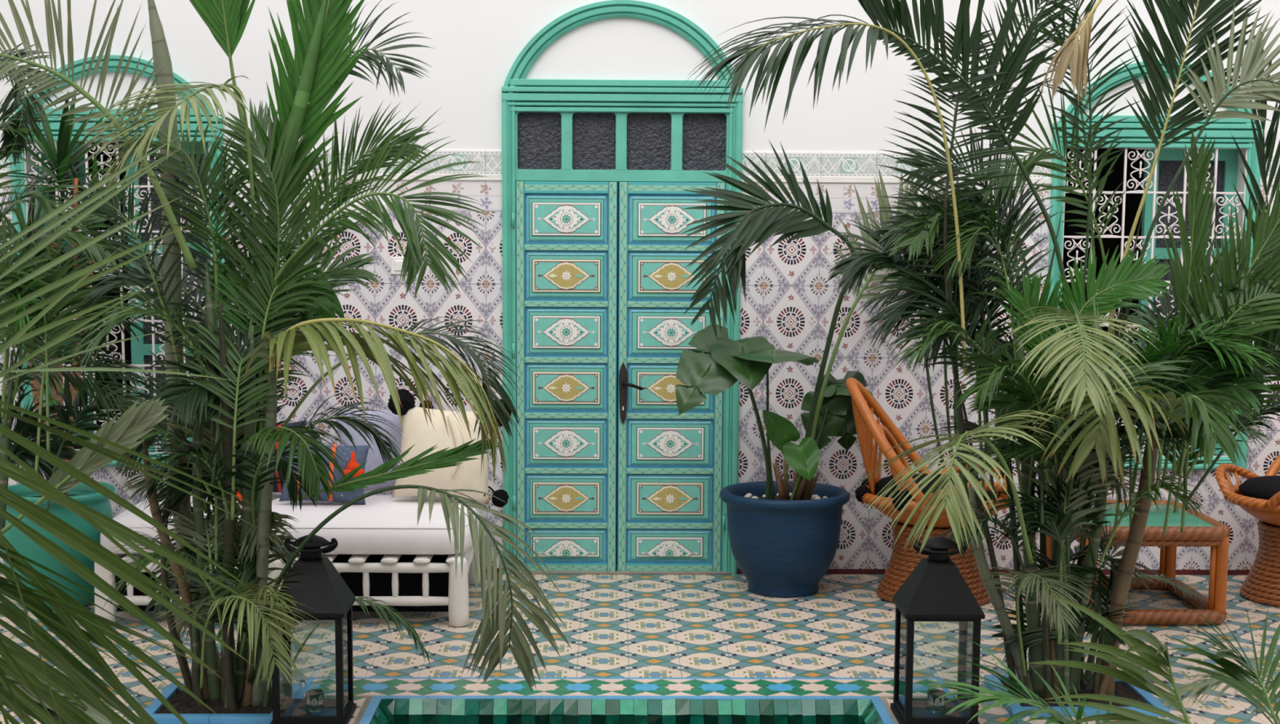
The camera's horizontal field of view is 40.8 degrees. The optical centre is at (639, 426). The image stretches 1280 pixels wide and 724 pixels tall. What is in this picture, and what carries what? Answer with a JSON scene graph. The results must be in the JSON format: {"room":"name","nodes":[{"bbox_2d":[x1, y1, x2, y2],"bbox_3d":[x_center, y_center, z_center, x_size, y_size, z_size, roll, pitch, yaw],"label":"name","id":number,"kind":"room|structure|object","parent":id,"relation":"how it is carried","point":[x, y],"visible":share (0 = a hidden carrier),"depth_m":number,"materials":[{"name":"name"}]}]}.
{"room":"courtyard patio","nodes":[
{"label":"courtyard patio","id":0,"kind":"room"},
{"bbox_2d":[57,141,1144,564],"bbox_3d":[-0.123,-0.789,9.301,8.400,2.650,2.780,0,7,-1],"label":"wall","id":1,"kind":"structure","parent":0,"point":[1113,180],"depth_m":10.69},
{"bbox_2d":[0,0,1279,569],"bbox_3d":[-0.083,-3.067,7.513,8.600,7.500,0.227,0,7,-1],"label":"wall","id":2,"kind":"structure","parent":0,"point":[790,304],"depth_m":7.63,"materials":[{"name":"white paint"}]},
{"bbox_2d":[7,55,226,466],"bbox_3d":[-2.314,-0.759,7.914,0.932,1.815,0.614,0,7,-1],"label":"window","id":3,"kind":"structure","parent":2,"relation":"in","point":[140,353],"depth_m":7.67,"materials":[{"name":"teal paint"}]},
{"bbox_2d":[333,203,387,223],"bbox_3d":[-1.241,-0.947,7.622,0.240,0.090,0.027,0,7,-1],"label":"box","id":4,"kind":"object","parent":2,"relation":"attached to","point":[385,206],"visible":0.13,"depth_m":7.61,"materials":[{"name":"white plastic"}]},
{"bbox_2d":[230,174,502,180],"bbox_3d":[-1.229,-1.106,7.615,1.245,0.019,0.014,0,7,-1],"label":"trim","id":5,"kind":"structure","parent":2,"relation":"attached to","point":[358,177],"depth_m":7.61,"materials":[{"name":"white paint"}]},
{"bbox_2d":[391,257,408,274],"bbox_3d":[-1.069,-0.718,7.658,0.078,0.078,0.015,0,7,-1],"label":"light switch","id":6,"kind":"object","parent":2,"relation":"attached to","point":[396,262],"visible":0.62,"depth_m":7.65,"materials":[{"name":"white plastic"}]},
{"bbox_2d":[501,0,742,574],"bbox_3d":[-0.083,-0.599,7.686,1.063,2.558,0.114,0,7,-1],"label":"door","id":7,"kind":"structure","parent":2,"relation":"in","point":[559,239],"depth_m":7.70,"materials":[{"name":"blue paint"}]},
{"bbox_2d":[742,177,1051,183],"bbox_3d":[1.145,-1.097,7.657,1.398,0.019,0.014,0,7,-1],"label":"trim","id":8,"kind":"structure","parent":2,"relation":"attached to","point":[783,180],"depth_m":7.65,"materials":[{"name":"white paint"}]},
{"bbox_2d":[737,568,1249,575],"bbox_3d":[2.319,0.667,7.890,3.756,0.022,0.012,0,7,-1],"label":"baseboard","id":9,"kind":"structure","parent":2,"relation":"attached to","point":[831,571],"depth_m":7.88,"materials":[{"name":"tile"}]},
{"bbox_2d":[1043,60,1262,470],"bbox_3d":[2.293,-0.748,7.995,0.932,1.827,0.614,0,7,-1],"label":"window","id":10,"kind":"structure","parent":2,"relation":"in","point":[1224,162],"depth_m":7.69,"materials":[{"name":"teal paint"}]},
{"bbox_2d":[1260,181,1274,185],"bbox_3d":[3.481,-1.089,7.698,1.451,0.019,0.014,0,7,-1],"label":"trim","id":11,"kind":"structure","parent":2,"relation":"attached to","point":[1261,182],"depth_m":7.68,"materials":[{"name":"white paint"}]},
{"bbox_2d":[0,572,1279,723],"bbox_3d":[-0.009,1.388,2.906,8.620,0.251,10.000,0,7,-1],"label":"floor","id":12,"kind":"structure","parent":0,"point":[626,634],"depth_m":6.51,"materials":[{"name":"tile"}]},
{"bbox_2d":[0,481,115,610],"bbox_3d":[-2.430,0.494,7.169,0.480,0.482,0.480,0,7,-1],"label":"flower pot","id":13,"kind":"object","parent":12,"relation":"on","point":[82,493],"visible":0.4,"depth_m":6.99,"materials":[{"name":"ceramic"}]},
{"bbox_2d":[0,71,162,495],"bbox_3d":[-2.363,-0.561,7.053,0.870,1.784,0.812,0,7,-1],"label":"palm plant","id":14,"kind":"object","parent":13,"relation":"on","point":[47,146],"visible":0.3,"depth_m":6.96,"materials":[{"name":"green plant"}]},
{"bbox_2d":[0,43,168,529],"bbox_3d":[-2.117,-0.262,6.239,0.864,2.217,0.798,-4,8,-31],"label":"areca palm","id":15,"kind":"object","parent":12,"relation":"on","point":[13,126],"visible":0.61,"depth_m":6.07,"materials":[{"name":"plant"}]},
{"bbox_2d":[0,133,274,723],"bbox_3d":[-1.456,0.260,3.446,1.567,1.854,0.969,0,7,-1],"label":"areca palm","id":16,"kind":"object","parent":12,"relation":"on","point":[29,686],"visible":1,"depth_m":3.34,"materials":[{"name":"plant"}]},
{"bbox_2d":[138,683,302,723],"bbox_3d":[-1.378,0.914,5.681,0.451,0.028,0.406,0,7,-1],"label":"plant pot","id":17,"kind":"object","parent":12,"relation":"on","point":[192,713],"visible":0.52,"depth_m":5.58,"materials":[{"name":"blue ceramic"}]},
{"bbox_2d":[0,0,571,711],"bbox_3d":[-1.118,-0.429,5.565,2.154,2.736,1.256,3,7,21],"label":"areca palm","id":18,"kind":"object","parent":17,"relation":"in","point":[206,411],"visible":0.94,"depth_m":5.59,"materials":[{"name":"green plant"}]},
{"bbox_2d":[94,525,482,626],"bbox_3d":[-1.424,0.602,7.199,1.477,0.273,0.880,0,7,-1],"label":"daybed","id":19,"kind":"object","parent":12,"relation":"on","point":[406,582],"visible":0.3,"depth_m":6.80,"materials":[{"name":"white paint"}]},
{"bbox_2d":[100,493,484,554],"bbox_3d":[-1.415,0.394,7.175,1.484,0.135,0.824,0,7,-1],"label":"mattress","id":20,"kind":"object","parent":19,"relation":"on","point":[385,524],"visible":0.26,"depth_m":6.81,"materials":[{"name":"white fabric"}]},
{"bbox_2d":[212,420,306,501],"bbox_3d":[-1.640,0.149,7.306,0.430,0.331,0.369,0,7,-1],"label":"cushion","id":21,"kind":"object","parent":20,"relation":"on","point":[277,487],"visible":0.03,"depth_m":7.34,"materials":[{"name":"grey fabric"}]},
{"bbox_2d":[279,440,369,505],"bbox_3d":[-1.317,0.194,7.208,0.366,0.270,0.190,2,7,10],"label":"cushion","id":22,"kind":"object","parent":20,"relation":"on","point":[352,459],"visible":0.44,"depth_m":7.17,"materials":[{"name":"blue fabric"}]},
{"bbox_2d":[334,400,433,490],"bbox_3d":[-1.121,0.087,7.492,0.433,0.411,0.190,1,7,5],"label":"cushion","id":23,"kind":"object","parent":20,"relation":"on","point":[375,459],"visible":0.16,"depth_m":7.44,"materials":[{"name":"grey fabric"}]},
{"bbox_2d":[387,388,511,507],"bbox_3d":[-0.818,0.096,7.290,0.534,0.502,0.240,1,7,5],"label":"cushion","id":24,"kind":"object","parent":20,"relation":"on","point":[468,475],"visible":0.66,"depth_m":7.24,"materials":[{"name":"beige fabric"}]},
{"bbox_2d":[266,534,356,723],"bbox_3d":[-1.050,0.641,5.508,0.242,0.602,0.242,0,7,-1],"label":"lantern","id":25,"kind":"object","parent":12,"relation":"on","point":[325,591],"visible":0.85,"depth_m":5.43,"materials":[{"name":"black metal"}]},
{"bbox_2d":[305,688,324,713],"bbox_3d":[-1.047,0.883,5.537,0.060,0.065,0.060,0,7,-1],"label":"glass","id":26,"kind":"object","parent":25,"relation":"on","point":[314,697],"visible":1,"depth_m":5.52,"materials":[{"name":"clear glass"}]},
{"bbox_2d":[358,695,894,723],"bbox_3d":[-0.025,1.379,4.587,1.713,0.648,2.541,0,7,-1],"label":"pool","id":27,"kind":"object","parent":12,"relation":"in","point":[535,709],"visible":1,"depth_m":5.76,"materials":[{"name":"tile"}]},
{"bbox_2d":[720,480,849,597],"bbox_3d":[0.626,0.494,7.483,0.564,0.443,0.564,0,7,-1],"label":"flower pot","id":28,"kind":"object","parent":12,"relation":"on","point":[783,548],"visible":0.91,"depth_m":7.30,"materials":[{"name":"ceramic"}]},
{"bbox_2d":[675,324,873,500],"bbox_3d":[0.574,-0.050,7.317,0.504,0.780,0.960,5,8,35],"label":"potted plant","id":29,"kind":"object","parent":28,"relation":"in","point":[713,369],"visible":0.94,"depth_m":7.24,"materials":[{"name":"green plant"}]},
{"bbox_2d":[682,140,949,500],"bbox_3d":[0.758,-0.429,7.283,1.310,1.540,0.355,-4,8,-34],"label":"palm","id":30,"kind":"object","parent":28,"relation":"in","point":[758,224],"visible":0.68,"depth_m":6.99,"materials":[{"name":"green plant"}]},
{"bbox_2d":[845,377,1008,604],"bbox_3d":[1.250,0.268,7.324,0.734,0.935,0.701,0,7,-4],"label":"rattan chair","id":31,"kind":"object","parent":12,"relation":"on","point":[886,435],"visible":0.51,"depth_m":7.25,"materials":[{"name":"orange wicker"}]},
{"bbox_2d":[854,473,999,511],"bbox_3d":[1.227,0.269,7.358,0.600,0.098,0.604,-4,8,-31],"label":"seat cushion","id":32,"kind":"object","parent":31,"relation":"on","point":[863,490],"visible":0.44,"depth_m":7.26,"materials":[{"name":"black fabric"}]},
{"bbox_2d":[875,204,987,475],"bbox_3d":[1.286,-0.148,7.587,0.545,1.705,0.111,-1,7,-7],"label":"leaf plant","id":33,"kind":"object","parent":12,"relation":"on","point":[985,245],"visible":0.07,"depth_m":7.63,"materials":[{"name":"green plant"}]},
{"bbox_2d":[890,536,985,723],"bbox_3d":[0.958,0.649,5.543,0.252,0.602,0.252,0,7,-1],"label":"lantern","id":34,"kind":"object","parent":12,"relation":"on","point":[935,590],"visible":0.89,"depth_m":5.46,"materials":[{"name":"black metal"}]},
{"bbox_2d":[927,689,946,713],"bbox_3d":[0.961,0.890,5.572,0.060,0.065,0.060,0,7,-1],"label":"glass","id":35,"kind":"object","parent":34,"relation":"on","point":[935,705],"visible":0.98,"depth_m":5.56,"materials":[{"name":"clear glass"}]},
{"bbox_2d":[983,674,1169,716],"bbox_3d":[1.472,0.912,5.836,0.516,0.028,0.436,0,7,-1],"label":"planter","id":36,"kind":"object","parent":12,"relation":"on","point":[1122,689],"visible":0.38,"depth_m":5.76,"materials":[{"name":"ceramic"}]},
{"bbox_2d":[685,0,1279,702],"bbox_3d":[1.314,-0.355,5.705,2.293,2.578,1.432,-5,9,-38],"label":"areca palm","id":37,"kind":"object","parent":36,"relation":"in","point":[1149,390],"visible":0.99,"depth_m":5.72,"materials":[{"name":"green plant"}]},
{"bbox_2d":[923,593,1279,723],"bbox_3d":[1.224,0.745,3.800,1.202,0.836,0.757,-3,7,-24],"label":"areca palm","id":38,"kind":"object","parent":12,"relation":"on","point":[1151,659],"visible":1,"depth_m":3.70,"materials":[{"name":"green plant"}]},
{"bbox_2d":[1039,499,1230,625],"bbox_3d":[2.054,0.556,7.203,0.631,0.401,0.721,0,7,-1],"label":"side table","id":39,"kind":"object","parent":12,"relation":"on","point":[1206,531],"visible":0.52,"depth_m":6.88,"materials":[{"name":"brown wicker"}]},
{"bbox_2d":[1215,453,1279,607],"bbox_3d":[2.863,0.276,7.333,0.734,0.934,0.704,0,7,-1],"label":"rattan chair","id":40,"kind":"object","parent":12,"relation":"on","point":[1261,584],"visible":0.94,"depth_m":7.32,"materials":[{"name":"orange wicker"}]},
{"bbox_2d":[1238,475,1279,499],"bbox_3d":[2.891,0.275,7.393,0.631,0.098,0.619,0,7,-1],"label":"seat cushion","id":41,"kind":"object","parent":40,"relation":"on","point":[1264,487],"visible":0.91,"depth_m":7.30,"materials":[{"name":"black fabric"}]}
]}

